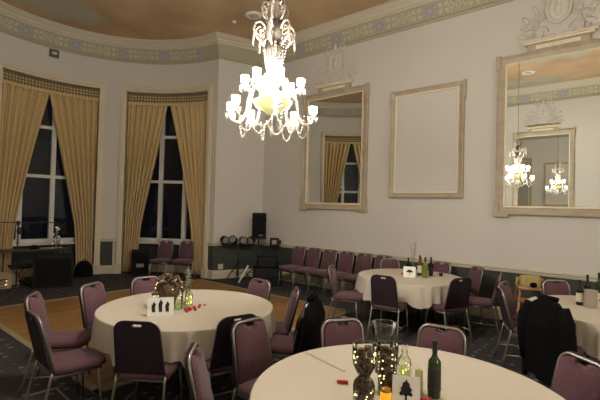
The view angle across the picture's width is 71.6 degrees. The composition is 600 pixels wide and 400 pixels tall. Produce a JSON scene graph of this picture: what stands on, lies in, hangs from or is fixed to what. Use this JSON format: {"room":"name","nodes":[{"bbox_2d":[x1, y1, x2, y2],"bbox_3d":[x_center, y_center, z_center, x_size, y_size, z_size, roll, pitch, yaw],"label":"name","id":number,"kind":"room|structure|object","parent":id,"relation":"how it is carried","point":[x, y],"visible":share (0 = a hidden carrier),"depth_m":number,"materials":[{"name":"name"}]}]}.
{"room":"banquet hall","nodes":[
{"label":"banquet hall","id":0,"kind":"room"},
{"bbox_2d":[0,32,218,272],"bbox_3d":[-5.362,-1.175,9.214,3.515,6.050,7.477,1,-1,40],"label":"wall","id":1,"kind":"structure","parent":0,"point":[13,50],"depth_m":10.70,"materials":[{"name":"paint"}]},
{"bbox_2d":[3,70,98,100],"bbox_3d":[-5.993,-2.713,10.032,0.331,0.280,2.158,1,-1,43],"label":"valance","id":2,"kind":"object","parent":1,"relation":"attached to","point":[11,78],"visible":0.99,"depth_m":10.02,"materials":[{"name":"fabric"}]},
{"bbox_2d":[0,82,49,271],"bbox_3d":[-6.454,-0.477,9.644,0.163,4.553,1.114,1,-1,32],"label":"curtain","id":3,"kind":"object","parent":2,"relation":"hanging from","point":[22,109],"visible":0.91,"depth_m":9.50,"materials":[{"name":"gold fabric"}]},
{"bbox_2d":[49,93,97,266],"bbox_3d":[-5.736,-0.444,10.406,1.129,4.553,0.164,2,-1,-35],"label":"curtain","id":4,"kind":"object","parent":2,"relation":"hanging from","point":[75,119],"visible":0.95,"depth_m":10.52,"materials":[{"name":"gold fabric"}]},
{"bbox_2d":[0,60,105,277],"bbox_3d":[-6.055,-0.587,9.999,0.684,4.866,2.461,1,-1,43],"label":"window","id":5,"kind":"structure","parent":1,"relation":"in","point":[25,257],"depth_m":10.28,"materials":[{"name":"white paint"}]},
{"bbox_2d":[49,48,58,58],"bbox_3d":[-5.918,-3.531,10.019,0.063,0.190,0.210,1,-1,44],"label":"wall sensor","id":6,"kind":"object","parent":1,"relation":"attached to","point":[54,53],"visible":1,"depth_m":9.99,"materials":[{"name":"grey plastic"}]},
{"bbox_2d":[100,265,113,273],"bbox_3d":[-4.946,1.785,10.675,0.340,0.210,0.039,2,-1,-20],"label":"baseboard","id":7,"kind":"structure","parent":1,"relation":"attached to","point":[104,269],"depth_m":10.66,"materials":[{"name":"beige wood"}]},
{"bbox_2d":[114,85,212,278],"bbox_3d":[-3.449,-0.500,10.906,2.660,4.866,0.716,1,-1,8],"label":"window","id":8,"kind":"structure","parent":1,"relation":"in","point":[152,244],"depth_m":10.80,"materials":[{"name":"white paint"}]},
{"bbox_2d":[170,104,206,274],"bbox_3d":[-2.924,-0.359,10.886,1.272,4.553,0.174,1,-1,19],"label":"curtain","id":9,"kind":"object","parent":8,"relation":"hanging from","point":[190,121],"visible":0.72,"depth_m":10.83,"materials":[{"name":"beige fabric"}]},
{"bbox_2d":[128,93,207,105],"bbox_3d":[-3.392,-2.626,10.938,2.314,0.280,0.358,1,-1,8],"label":"valance","id":10,"kind":"object","parent":1,"relation":"attached to","point":[134,99],"visible":0.97,"depth_m":10.96,"materials":[{"name":"fabric"}]},
{"bbox_2d":[123,104,167,271],"bbox_3d":[-4.081,-0.387,11.029,1.049,4.552,0.160,2,-1,-6],"label":"curtain","id":11,"kind":"object","parent":10,"relation":"hanging from","point":[145,122],"visible":0.94,"depth_m":11.01,"materials":[{"name":"yellow fabric"}]},
{"bbox_2d":[0,0,438,52],"bbox_3d":[0.530,-4.009,4.500,16.850,0.195,8.020,1,-1,40],"label":"trim","id":12,"kind":"structure","parent":1,"relation":"attached to","point":[392,7],"depth_m":9.91,"materials":[{"name":"beige paint"}]},
{"bbox_2d":[1,0,391,41],"bbox_3d":[0.438,-4.159,4.505,18.400,0.100,9.600,1,-1,40],"label":"ceiling","id":13,"kind":"structure","parent":0,"point":[136,19],"depth_m":9.21,"materials":[{"name":"paint"}]},
{"bbox_2d":[245,11,262,19],"bbox_3d":[-1.012,-4.042,9.139,0.380,0.045,0.380,1,-1,40],"label":"ceiling fitting","id":14,"kind":"object","parent":13,"relation":"attached to","point":[254,15],"visible":1,"depth_m":9.09,"materials":[{"name":"white"}]},
{"bbox_2d":[225,0,317,141],"bbox_3d":[-0.257,-2.369,4.063,0.807,3.528,0.902,1,-1,40],"label":"chandelier","id":15,"kind":"object","parent":13,"relation":"hanging from","point":[270,100],"visible":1,"depth_m":3.96,"materials":[{"name":"clear"}]},
{"bbox_2d":[213,59,265,269],"bbox_3d":[-1.554,-1.044,10.735,1.301,6.050,0.119,2,-1,-28],"label":"wall","id":16,"kind":"structure","parent":0,"point":[239,174],"depth_m":10.62,"materials":[{"name":"paint"}]},
{"bbox_2d":[0,271,599,399],"bbox_3d":[0.272,1.960,4.394,18.400,0.116,9.600,1,-1,40],"label":"floor","id":17,"kind":"structure","parent":0,"point":[14,356],"depth_m":6.12,"materials":[{"name":"carpet"}]},
{"bbox_2d":[0,272,19,288],"bbox_3d":[-6.212,1.641,8.479,0.836,0.329,0.311,2,-1,-35],"label":"sack","id":18,"kind":"object","parent":17,"relation":"on","point":[10,277],"visible":0.87,"depth_m":8.53,"materials":[{"name":"beige fabric"}]},
{"bbox_2d":[7,263,32,285],"bbox_3d":[-5.946,1.607,8.819,0.321,0.460,0.380,1,-1,40],"label":"folding stool","id":19,"kind":"object","parent":17,"relation":"on","point":[13,266],"visible":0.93,"depth_m":8.79,"materials":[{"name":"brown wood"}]},
{"bbox_2d":[0,221,55,292],"bbox_3d":[-5.911,1.121,8.394,1.597,1.398,0.509,2,-1,-17],"label":"microphone stand","id":20,"kind":"object","parent":17,"relation":"on","point":[19,229],"visible":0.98,"depth_m":8.47,"materials":[{"name":"black metal"}]},
{"bbox_2d":[0,245,66,271],"bbox_3d":[-5.972,1.419,9.267,0.420,0.836,1.300,1,-1,40],"label":"folding table","id":21,"kind":"object","parent":17,"relation":"on","point":[3,251],"depth_m":9.13,"materials":[{"name":"brown"}]},
{"bbox_2d":[32,253,73,288],"bbox_3d":[-5.323,1.519,8.978,0.760,0.660,0.508,2,-1,-30],"label":"amplifier","id":22,"kind":"object","parent":17,"relation":"on","point":[49,270],"visible":1,"depth_m":8.76,"materials":[{"name":"black plastic"}]},
{"bbox_2d":[34,258,70,285],"bbox_3d":[-5.199,1.518,8.761,0.651,0.554,0.008,2,-1,-30],"label":"grille","id":23,"kind":"object","parent":22,"relation":"attached to","point":[48,272],"depth_m":8.75,"materials":[{"name":"black"}]},
{"bbox_2d":[17,291,91,397],"bbox_3d":[-2.385,1.382,4.133,0.569,0.923,0.453,2,-1,-13],"label":"banquet chair","id":24,"kind":"object","parent":17,"relation":"on","point":[70,339],"visible":0.75,"depth_m":4.03,"materials":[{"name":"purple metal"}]},
{"bbox_2d":[25,310,105,399],"bbox_3d":[-2.001,1.382,3.554,0.453,0.923,0.569,1,-1,43],"label":"banquet chair","id":25,"kind":"object","parent":17,"relation":"on","point":[80,360],"visible":1,"depth_m":3.46,"materials":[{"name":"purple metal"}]},
{"bbox_2d":[74,259,92,276],"bbox_3d":[-5.291,1.657,10.175,0.413,0.409,0.300,2,-1,-27],"label":"bag","id":26,"kind":"object","parent":17,"relation":"on","point":[83,268],"visible":1,"depth_m":10.08,"materials":[{"name":"black fabric"}]},
{"bbox_2d":[79,281,115,376],"bbox_3d":[-2.106,1.399,4.613,0.569,0.923,0.453,1,-1,13],"label":"banquet chair","id":27,"kind":"object","parent":17,"relation":"on","point":[91,299],"visible":0.48,"depth_m":4.55,"materials":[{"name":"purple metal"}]},
{"bbox_2d":[131,249,148,274],"bbox_3d":[-4.129,1.603,10.739,0.440,0.620,0.373,2,-1,-21],"label":"loudspeaker","id":28,"kind":"object","parent":17,"relation":"on","point":[139,257],"visible":0.98,"depth_m":10.57,"materials":[{"name":"black plastic"}]},
{"bbox_2d":[132,253,147,272],"bbox_3d":[-4.066,1.601,10.573,0.370,0.521,0.008,2,-1,-21],"label":"grille","id":29,"kind":"object","parent":28,"relation":"attached to","point":[139,260],"depth_m":10.57,"materials":[{"name":"black"}]},
{"bbox_2d":[130,275,159,295],"bbox_3d":[-1.756,1.415,4.987,0.453,0.923,0.569,3,-1,-44],"label":"banquet chair","id":30,"kind":"object","parent":17,"relation":"on","point":[137,285],"visible":0.33,"depth_m":5.11,"materials":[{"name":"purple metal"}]},
{"bbox_2d":[111,320,182,399],"bbox_3d":[-1.259,1.401,3.474,0.453,0.923,0.569,1,-1,4],"label":"banquet chair","id":31,"kind":"object","parent":17,"relation":"on","point":[138,351],"visible":0.95,"depth_m":3.27,"materials":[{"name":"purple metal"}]},
{"bbox_2d":[148,240,173,276],"bbox_3d":[-3.366,1.464,10.114,0.453,0.923,0.569,1,-1,5],"label":"banquet chair","id":32,"kind":"object","parent":17,"relation":"on","point":[165,250],"visible":0.94,"depth_m":10.27,"materials":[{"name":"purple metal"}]},
{"bbox_2d":[171,241,194,278],"bbox_3d":[-2.836,1.478,10.137,0.453,0.923,0.569,2,-1,2],"label":"banquet chair","id":33,"kind":"object","parent":17,"relation":"on","point":[186,250],"visible":0.97,"depth_m":10.29,"materials":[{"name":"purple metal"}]},
{"bbox_2d":[184,342,213,399],"bbox_3d":[-0.436,1.408,2.653,0.569,0.923,0.453,2,-1,-4],"label":"banquet chair","id":34,"kind":"object","parent":17,"relation":"on","point":[198,380],"visible":1,"depth_m":2.55,"materials":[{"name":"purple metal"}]},
{"bbox_2d":[189,313,254,399],"bbox_3d":[-0.679,1.420,3.681,0.453,0.923,0.569,2,-1,-35],"label":"banquet chair","id":35,"kind":"object","parent":17,"relation":"on","point":[220,363],"visible":0.55,"depth_m":3.45,"materials":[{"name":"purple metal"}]},
{"bbox_2d":[221,244,254,282],"bbox_3d":[-1.515,1.520,10.158,0.661,0.890,0.606,1,-1,33],"label":"stand","id":36,"kind":"object","parent":17,"relation":"on","point":[238,245],"visible":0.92,"depth_m":10.13,"materials":[{"name":"black metal"}]},
{"bbox_2d":[243,239,258,279],"bbox_3d":[-0.964,1.475,10.209,0.595,1.012,0.638,1,-1,40],"label":"speaker stand","id":37,"kind":"object","parent":17,"relation":"on","point":[258,239],"visible":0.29,"depth_m":10.22,"materials":[{"name":"black metal"}]},
{"bbox_2d":[252,213,266,238],"bbox_3d":[-1.007,0.637,10.243,0.360,0.640,0.318,2,-1,-7],"label":"loudspeaker","id":38,"kind":"object","parent":37,"relation":"on","point":[259,220],"visible":1,"depth_m":10.10,"materials":[{"name":"black plastic"}]},
{"bbox_2d":[230,316,272,399],"bbox_3d":[-0.232,1.423,3.176,0.569,0.923,0.453,1,-1,42],"label":"banquet chair","id":39,"kind":"object","parent":17,"relation":"on","point":[250,344],"visible":0.68,"depth_m":3.25,"materials":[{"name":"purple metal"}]},
{"bbox_2d":[247,278,272,356],"bbox_3d":[-0.673,1.445,5.023,0.453,0.923,0.569,1,-1,41],"label":"banquet chair","id":40,"kind":"object","parent":17,"relation":"on","point":[263,290],"visible":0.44,"depth_m":5.16,"materials":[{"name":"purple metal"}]},
{"bbox_2d":[253,266,281,286],"bbox_3d":[-0.759,1.774,9.671,0.626,0.420,0.420,2,-1,-16],"label":"equipment case","id":41,"kind":"object","parent":17,"relation":"on","point":[271,274],"visible":0.76,"depth_m":9.53,"materials":[{"name":"black"}]},
{"bbox_2d":[258,255,277,267],"bbox_3d":[-0.752,1.433,9.727,0.446,0.260,0.320,2,-1,1],"label":"equipment case","id":42,"kind":"object","parent":41,"relation":"on","point":[269,261],"visible":1,"depth_m":9.60,"materials":[{"name":"black plastic"}]},
{"bbox_2d":[273,286,300,361],"bbox_3d":[-0.301,1.449,4.696,0.569,0.923,0.453,2,-1,-7],"label":"banquet chair","id":43,"kind":"object","parent":17,"relation":"on","point":[284,327],"visible":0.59,"depth_m":4.57,"materials":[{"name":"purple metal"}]},
{"bbox_2d":[269,302,310,364],"bbox_3d":[-0.164,1.443,4.169,0.569,0.923,0.453,1,-1,13],"label":"banquet chair","id":44,"kind":"object","parent":17,"relation":"on","point":[281,345],"visible":0.32,"depth_m":4.00,"materials":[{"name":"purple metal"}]},
{"bbox_2d":[292,293,324,354],"bbox_3d":[0.061,1.316,4.120,0.340,0.782,0.566,1,-1,13],"label":"coat","id":45,"kind":"object","parent":44,"relation":"hanging from","point":[307,337],"visible":0.68,"depth_m":3.91,"materials":[{"name":"black fabric"}]},
{"bbox_2d":[278,246,305,289],"bbox_3d":[-0.179,1.539,9.542,0.453,0.923,0.569,1,-1,40],"label":"banquet chair","id":46,"kind":"object","parent":17,"relation":"on","point":[298,255],"visible":0.91,"depth_m":9.60,"materials":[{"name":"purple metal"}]},
{"bbox_2d":[292,248,321,291],"bbox_3d":[0.158,1.543,9.259,0.453,0.923,0.569,1,-1,40],"label":"banquet chair","id":47,"kind":"object","parent":17,"relation":"on","point":[313,257],"visible":0.94,"depth_m":9.32,"materials":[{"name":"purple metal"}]},
{"bbox_2d":[307,249,336,295],"bbox_3d":[0.495,1.547,8.976,0.453,0.923,0.569,1,-1,40],"label":"banquet chair","id":48,"kind":"object","parent":17,"relation":"on","point":[328,258],"visible":0.84,"depth_m":9.06,"materials":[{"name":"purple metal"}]},
{"bbox_2d":[324,251,354,295],"bbox_3d":[0.832,1.551,8.693,0.453,0.923,0.569,1,-1,40],"label":"banquet chair","id":49,"kind":"object","parent":17,"relation":"on","point":[345,264],"visible":0.7,"depth_m":8.77,"materials":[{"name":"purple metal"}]},
{"bbox_2d":[320,317,364,347],"bbox_3d":[0.404,1.441,3.196,0.453,0.923,0.569,2,-1,-16],"label":"banquet chair","id":50,"kind":"object","parent":17,"relation":"on","point":[331,333],"visible":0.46,"depth_m":3.40,"materials":[{"name":"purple fabric"}]},
{"bbox_2d":[327,264,362,322],"bbox_3d":[0.727,1.511,6.585,0.569,0.923,0.453,1,-1,19],"label":"banquet chair","id":51,"kind":"object","parent":17,"relation":"on","point":[345,296],"visible":0.98,"depth_m":6.49,"materials":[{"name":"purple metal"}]},
{"bbox_2d":[342,253,372,291],"bbox_3d":[1.169,1.555,8.410,0.453,0.923,0.569,1,-1,40],"label":"banquet chair","id":52,"kind":"object","parent":17,"relation":"on","point":[363,262],"visible":0.69,"depth_m":8.52,"materials":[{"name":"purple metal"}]},
{"bbox_2d":[361,255,391,301],"bbox_3d":[1.506,1.559,8.127,0.453,0.923,0.569,1,-1,40],"label":"banquet chair","id":53,"kind":"object","parent":17,"relation":"on","point":[378,258],"visible":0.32,"depth_m":8.34,"materials":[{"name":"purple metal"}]},
{"bbox_2d":[366,274,408,342],"bbox_3d":[1.287,1.515,6.004,0.453,0.923,0.569,1,-1,33],"label":"banquet chair","id":54,"kind":"object","parent":17,"relation":"on","point":[384,296],"visible":0.94,"depth_m":5.83,"materials":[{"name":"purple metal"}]},
{"bbox_2d":[380,258,409,313],"bbox_3d":[1.705,1.555,7.570,0.453,0.923,0.569,2,-1,-7],"label":"banquet chair","id":55,"kind":"object","parent":17,"relation":"on","point":[384,263],"visible":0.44,"depth_m":7.78,"materials":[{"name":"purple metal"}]},
{"bbox_2d":[384,308,433,329],"bbox_3d":[1.792,1.631,6.790,1.656,0.743,1.656,1,-1,40],"label":"round table","id":56,"kind":"object","parent":17,"relation":"on","point":[417,308],"visible":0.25,"depth_m":6.74,"materials":[{"name":"silver"}]},
{"bbox_2d":[354,269,461,308],"bbox_3d":[1.795,1.418,6.783,1.821,0.349,1.755,1,-1,40],"label":"tablecloth","id":57,"kind":"object","parent":56,"relation":"on","point":[419,292],"visible":0.59,"depth_m":6.12,"materials":[{"name":"beige fabric"}]},
{"bbox_2d":[403,266,415,277],"bbox_3d":[1.764,1.157,6.702,0.190,0.167,0.077,1,-1,15],"label":"table card","id":58,"kind":"object","parent":57,"relation":"on","point":[407,271],"visible":1,"depth_m":6.68,"materials":[{"name":"white paper"}]},
{"bbox_2d":[417,255,421,275],"bbox_3d":[1.989,1.084,6.908,0.076,0.331,0.077,1,-1,40],"label":"wine bottle","id":59,"kind":"object","parent":57,"relation":"on","point":[419,264],"visible":1,"depth_m":6.88,"materials":[{"name":"brown"}]},
{"bbox_2d":[422,257,427,277],"bbox_3d":[2.001,1.080,6.650,0.079,0.331,0.080,1,-1,40],"label":"wine bottle","id":60,"kind":"object","parent":57,"relation":"on","point":[425,266],"visible":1,"depth_m":6.62,"materials":[{"name":"green glass"}]},
{"bbox_2d":[415,261,452,319],"bbox_3d":[2.371,1.569,7.349,0.569,0.923,0.453,3,-1,-44],"label":"banquet chair","id":61,"kind":"object","parent":17,"relation":"on","point":[446,267],"visible":0.37,"depth_m":7.46,"materials":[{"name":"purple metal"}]},
{"bbox_2d":[416,323,466,355],"bbox_3d":[0.999,1.455,3.090,0.453,0.923,0.569,1,-1,29],"label":"banquet chair","id":62,"kind":"object","parent":17,"relation":"on","point":[454,340],"visible":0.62,"depth_m":3.27,"materials":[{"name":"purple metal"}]},
{"bbox_2d":[425,278,472,342],"bbox_3d":[2.121,1.537,5.986,0.453,0.923,0.569,2,-1,-22],"label":"banquet chair","id":63,"kind":"object","parent":17,"relation":"on","point":[457,298],"visible":0.82,"depth_m":5.80,"materials":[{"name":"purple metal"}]},
{"bbox_2d":[442,266,484,325],"bbox_3d":[2.705,1.570,6.920,0.569,0.923,0.453,2,-1,-8],"label":"banquet chair","id":64,"kind":"object","parent":17,"relation":"on","point":[476,275],"visible":0.52,"depth_m":6.82,"materials":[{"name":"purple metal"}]},
{"bbox_2d":[463,273,502,334],"bbox_3d":[2.799,1.563,6.396,0.569,0.923,0.453,1,-1,28],"label":"banquet chair","id":65,"kind":"object","parent":17,"relation":"on","point":[480,302],"visible":0.8,"depth_m":6.25,"materials":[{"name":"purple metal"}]},
{"bbox_2d":[493,286,520,366],"bbox_3d":[2.679,1.535,5.017,0.569,0.923,0.453,1,-1,15],"label":"banquet chair","id":66,"kind":"object","parent":17,"relation":"on","point":[511,325],"visible":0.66,"depth_m":4.93,"materials":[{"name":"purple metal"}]},
{"bbox_2d":[496,280,518,346],"bbox_3d":[2.876,1.546,5.355,0.453,0.923,0.569,3,-1,-45],"label":"banquet chair","id":67,"kind":"object","parent":17,"relation":"on","point":[505,286],"visible":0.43,"depth_m":5.49,"materials":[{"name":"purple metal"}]},
{"bbox_2d":[513,275,542,333],"bbox_3d":[3.516,1.604,6.323,0.516,0.878,0.551,1,-1,20],"label":"high chair","id":68,"kind":"object","parent":17,"relation":"on","point":[524,280],"visible":0.52,"depth_m":6.41,"materials":[{"name":"brown wood"}]},
{"bbox_2d":[517,286,541,290],"bbox_3d":[3.459,1.315,6.150,0.420,0.022,0.170,1,-1,20],"label":"tray","id":69,"kind":"object","parent":68,"relation":"on","point":[520,288],"depth_m":6.13,"materials":[{"name":"brown wood"}]},
{"bbox_2d":[519,275,540,287],"bbox_3d":[3.573,1.268,6.460,0.300,0.200,0.100,1,-1,20],"label":"backrest","id":70,"kind":"object","parent":68,"relation":"on","point":[524,280],"depth_m":6.43,"materials":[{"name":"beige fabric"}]},
{"bbox_2d":[526,346,592,377],"bbox_3d":[2.742,1.525,4.359,0.569,0.923,0.453,2,-1,-30],"label":"banquet chair","id":71,"kind":"object","parent":17,"relation":"on","point":[580,350],"visible":0.03,"depth_m":4.19,"materials":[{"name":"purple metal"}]},
{"bbox_2d":[517,294,577,386],"bbox_3d":[2.545,1.425,4.240,0.332,0.921,0.587,2,-1,-30],"label":"coat","id":72,"kind":"object","parent":71,"relation":"hanging from","point":[546,330],"visible":0.88,"depth_m":4.16,"materials":[{"name":"black fabric"}]},
{"bbox_2d":[541,279,593,358],"bbox_3d":[3.546,1.568,5.546,0.453,0.923,0.569,2,-1,2],"label":"banquet chair","id":73,"kind":"object","parent":17,"relation":"on","point":[562,287],"visible":0.34,"depth_m":5.76,"materials":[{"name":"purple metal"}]},
{"bbox_2d":[550,351,599,399],"bbox_3d":[1.558,1.461,2.608,0.569,0.923,0.453,2,-1,-12],"label":"banquet chair","id":74,"kind":"object","parent":17,"relation":"on","point":[572,380],"visible":0.99,"depth_m":2.66,"materials":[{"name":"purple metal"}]},
{"bbox_3d":[-1.187,1.507,4.384,1.756,0.743,1.756,1,-1,40],"label":"round table","id":75,"kind":"object","parent":17,"relation":"on","visible":0},
{"bbox_2d":[91,289,275,367],"bbox_3d":[-1.174,1.285,4.392,1.875,0.330,1.846,1,-1,40],"label":"tablecloth","id":76,"kind":"object","parent":75,"relation":"on","point":[179,330],"visible":0.66,"depth_m":3.96,"materials":[{"name":"beige fabric"}]},
{"bbox_2d":[147,297,173,315],"bbox_3d":[-1.343,1.024,4.012,0.240,0.167,0.077,2,-1,-18],"label":"table card","id":77,"kind":"object","parent":76,"relation":"on","point":[162,306],"visible":1,"depth_m":3.99,"materials":[{"name":"white paper"}]},
{"bbox_2d":[151,273,184,299],"bbox_3d":[-1.380,0.938,4.357,0.335,0.350,0.303,2,-1,-21],"label":"arrangement","id":78,"kind":"object","parent":76,"relation":"on","point":[169,286],"visible":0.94,"depth_m":4.28,"materials":[{"name":"brown plant"}]},
{"bbox_2d":[181,267,192,303],"bbox_3d":[-1.220,0.922,4.470,0.100,0.395,0.111,1,-1,40],"label":"vase","id":79,"kind":"object","parent":76,"relation":"on","point":[187,274],"visible":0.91,"depth_m":4.49,"materials":[{"name":"clear glass"}]},
{"bbox_2d":[185,285,192,307],"bbox_3d":[-1.148,0.998,4.307,0.080,0.240,0.080,1,-1,40],"label":"bottle","id":80,"kind":"object","parent":76,"relation":"on","point":[189,303],"visible":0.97,"depth_m":4.29,"materials":[{"name":"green glass"}]},
{"bbox_3d":[-0.625,1.562,10.119,0.484,0.851,0.453,2,-1,-3],"label":"stand","id":81,"kind":"object","parent":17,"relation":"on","visible":0},
{"bbox_2d":[270,238,280,246],"bbox_3d":[-0.599,1.038,10.177,0.280,0.220,0.128,2,-1,-3],"label":"stage light","id":82,"kind":"object","parent":81,"relation":"attached to","point":[274,242],"visible":1,"depth_m":10.12,"materials":[{"name":"black metal"}]},
{"bbox_3d":[3.514,1.640,4.704,1.656,0.743,1.656,1,-1,40],"label":"round table","id":83,"kind":"object","parent":17,"relation":"on","visible":0},
{"bbox_2d":[528,295,599,359],"bbox_3d":[3.554,1.428,4.706,1.784,0.349,1.835,1,-1,40],"label":"tablecloth","id":84,"kind":"object","parent":83,"relation":"on","point":[587,320],"visible":0.45,"depth_m":4.22,"materials":[{"name":"beige fabric"}]},
{"bbox_2d":[576,279,583,305],"bbox_3d":[3.333,1.100,4.955,0.074,0.301,0.075,1,-1,40],"label":"wine bottle","id":85,"kind":"object","parent":84,"relation":"on","point":[579,290],"visible":1,"depth_m":4.93,"materials":[{"name":"black glass"}]},
{"bbox_2d":[583,289,598,308],"bbox_3d":[3.375,1.147,4.827,0.146,0.205,0.146,1,-1,40],"label":"ice bucket","id":86,"kind":"object","parent":84,"relation":"on","point":[590,295],"visible":1,"depth_m":4.78,"materials":[{"name":"silver metal"}]},
{"bbox_3d":[0.621,1.520,2.408,1.806,0.743,1.806,1,-1,40],"label":"round table","id":87,"kind":"object","parent":17,"relation":"on","visible":0},
{"bbox_2d":[249,344,565,399],"bbox_3d":[0.629,1.305,2.396,1.923,0.354,1.935,1,-1,40],"label":"tablecloth","id":88,"kind":"object","parent":87,"relation":"on","point":[300,376],"depth_m":2.64,"materials":[{"name":"beige fabric"}]},
{"bbox_2d":[352,340,376,399],"bbox_3d":[0.355,0.960,2.302,0.137,0.329,0.137,1,-1,33],"label":"glass vase","id":89,"kind":"object","parent":88,"relation":"on","point":[363,384],"visible":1,"depth_m":2.28,"materials":[{"name":"clear glass"}]},
{"bbox_2d":[371,319,397,370],"bbox_3d":[0.556,0.975,2.759,0.174,0.322,0.174,1,-1,40],"label":"glass vase","id":90,"kind":"object","parent":88,"relation":"on","point":[394,327],"visible":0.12,"depth_m":2.79,"materials":[{"name":"clear glass"}]},
{"bbox_2d":[380,386,391,399],"bbox_3d":[0.478,1.086,2.318,0.064,0.080,0.064,1,-1,40],"label":"candle jar","id":91,"kind":"object","parent":88,"relation":"on","point":[385,393],"visible":1,"depth_m":2.30,"materials":[{"name":"orange glass"}]},
{"bbox_2d":[377,340,398,392],"bbox_3d":[0.507,0.984,2.421,0.127,0.294,0.127,1,-1,34],"label":"glass vase","id":92,"kind":"object","parent":88,"relation":"on","point":[385,363],"visible":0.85,"depth_m":2.41,"materials":[{"name":"clear glass"}]},
{"bbox_2d":[397,344,411,375],"bbox_3d":[0.633,1.004,2.524,0.090,0.260,0.090,1,-1,40],"label":"bottle","id":93,"kind":"object","parent":88,"relation":"on","point":[404,370],"visible":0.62,"depth_m":2.51,"materials":[{"name":"clear glass"}]},
{"bbox_2d":[392,374,419,399],"bbox_3d":[0.592,1.056,2.320,0.150,0.147,0.070,1,-1,15],"label":"table card","id":94,"kind":"object","parent":88,"relation":"on","point":[403,387],"visible":1,"depth_m":2.31,"materials":[{"name":"white paper"}]},
{"bbox_2d":[415,367,422,393],"bbox_3d":[0.701,1.061,2.451,0.044,0.148,0.044,1,-1,40],"label":"pillar candle","id":95,"kind":"object","parent":88,"relation":"on","point":[418,372],"visible":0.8,"depth_m":2.43,"materials":[{"name":"beige wax"}]},
{"bbox_2d":[427,339,440,399],"bbox_3d":[0.776,0.973,2.399,0.074,0.326,0.075,1,-1,40],"label":"wine bottle","id":96,"kind":"object","parent":88,"relation":"on","point":[434,363],"visible":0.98,"depth_m":2.37,"materials":[{"name":"green glass"}]},
{"bbox_2d":[261,0,599,308],"bbox_3d":[4.372,-0.959,6.597,13.810,6.050,0.120,1,-1,40],"label":"wall","id":97,"kind":"structure","parent":0,"point":[467,46],"depth_m":7.93,"materials":[{"name":"paint"}]},
{"bbox_2d":[299,78,369,212],"bbox_3d":[0.734,-1.208,9.485,1.860,2.940,0.154,1,-1,40],"label":"wall mirror","id":98,"kind":"object","parent":97,"relation":"attached to","point":[334,168],"visible":1,"depth_m":9.45,"materials":[{"name":"beige mirror"}]},
{"bbox_2d":[307,92,361,202],"bbox_3d":[0.762,-1.144,9.520,1.510,2.440,0.027,1,-1,41],"label":"mirror glass","id":99,"kind":"object","parent":98,"relation":"attached to","point":[334,143],"depth_m":9.47,"materials":[{"name":"silver mirror"}]},
{"bbox_2d":[314,78,354,88],"bbox_3d":[0.771,-2.647,9.510,1.040,0.060,0.150,1,-1,40],"label":"shelf","id":100,"kind":"object","parent":98,"relation":"attached to","point":[347,81],"depth_m":9.42,"materials":[{"name":"beige wood"}]},
{"bbox_2d":[314,43,357,84],"bbox_3d":[0.807,-3.139,9.545,1.212,0.918,0.100,1,-1,40],"label":"crest","id":101,"kind":"object","parent":97,"relation":"attached to","point":[334,65],"visible":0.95,"depth_m":9.53,"materials":[{"name":"grey paint"}]},
{"bbox_2d":[207,269,516,319],"bbox_3d":[1.369,1.827,3.558,14.447,0.210,8.220,1,-1,40],"label":"baseboard","id":102,"kind":"structure","parent":97,"relation":"attached to","point":[211,274],"depth_m":9.90,"materials":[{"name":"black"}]},
{"bbox_2d":[207,242,597,281],"bbox_3d":[1.389,1.070,3.571,14.447,0.085,8.220,1,-1,40],"label":"trim","id":103,"kind":"structure","parent":97,"relation":"attached to","point":[402,258],"depth_m":7.39,"materials":[{"name":"beige wood"}]},
{"bbox_2d":[389,79,466,197],"bbox_3d":[2.434,-1.134,8.098,1.530,2.190,0.080,1,-1,40],"label":"framed panel","id":104,"kind":"object","parent":97,"relation":"attached to","point":[427,123],"visible":1,"depth_m":8.07,"materials":[{"name":"beige paint"}]},
{"bbox_2d":[493,26,599,217],"bbox_3d":[4.101,-1.168,6.654,1.860,2.940,0.150,1,-1,40],"label":"wall mirror","id":105,"kind":"object","parent":97,"relation":"attached to","point":[548,122],"visible":1,"depth_m":6.74,"materials":[{"name":"beige mirror"}]},
{"bbox_2d":[521,26,597,47],"bbox_3d":[4.140,-2.607,6.680,1.040,0.060,0.150,1,-1,40],"label":"shelf","id":106,"kind":"object","parent":105,"relation":"attached to","point":[587,31],"depth_m":6.62,"materials":[{"name":"beige wood"}]},
{"bbox_2d":[517,0,599,40],"bbox_3d":[4.176,-3.099,6.715,1.212,0.918,0.100,1,-1,40],"label":"crest","id":107,"kind":"object","parent":97,"relation":"attached to","point":[556,11],"visible":0.97,"depth_m":6.70,"materials":[{"name":"grey paint"}]},
{"bbox_3d":[7.024,-1.025,-1.075,0.120,6.050,8.220,1,-1,40],"label":"wall","id":108,"kind":"structure","parent":0,"visible":0},
{"bbox_2d":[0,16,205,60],"bbox_3d":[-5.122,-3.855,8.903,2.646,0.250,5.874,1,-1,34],"label":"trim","id":109,"kind":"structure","parent":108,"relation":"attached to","point":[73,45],"depth_m":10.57,"materials":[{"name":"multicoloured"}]},
{"bbox_2d":[0,0,514,67],"bbox_3d":[0.523,-3.777,4.495,17.050,0.400,8.220,1,-1,40],"label":"trim","id":110,"kind":"structure","parent":108,"relation":"attached to","point":[218,50],"depth_m":9.93,"materials":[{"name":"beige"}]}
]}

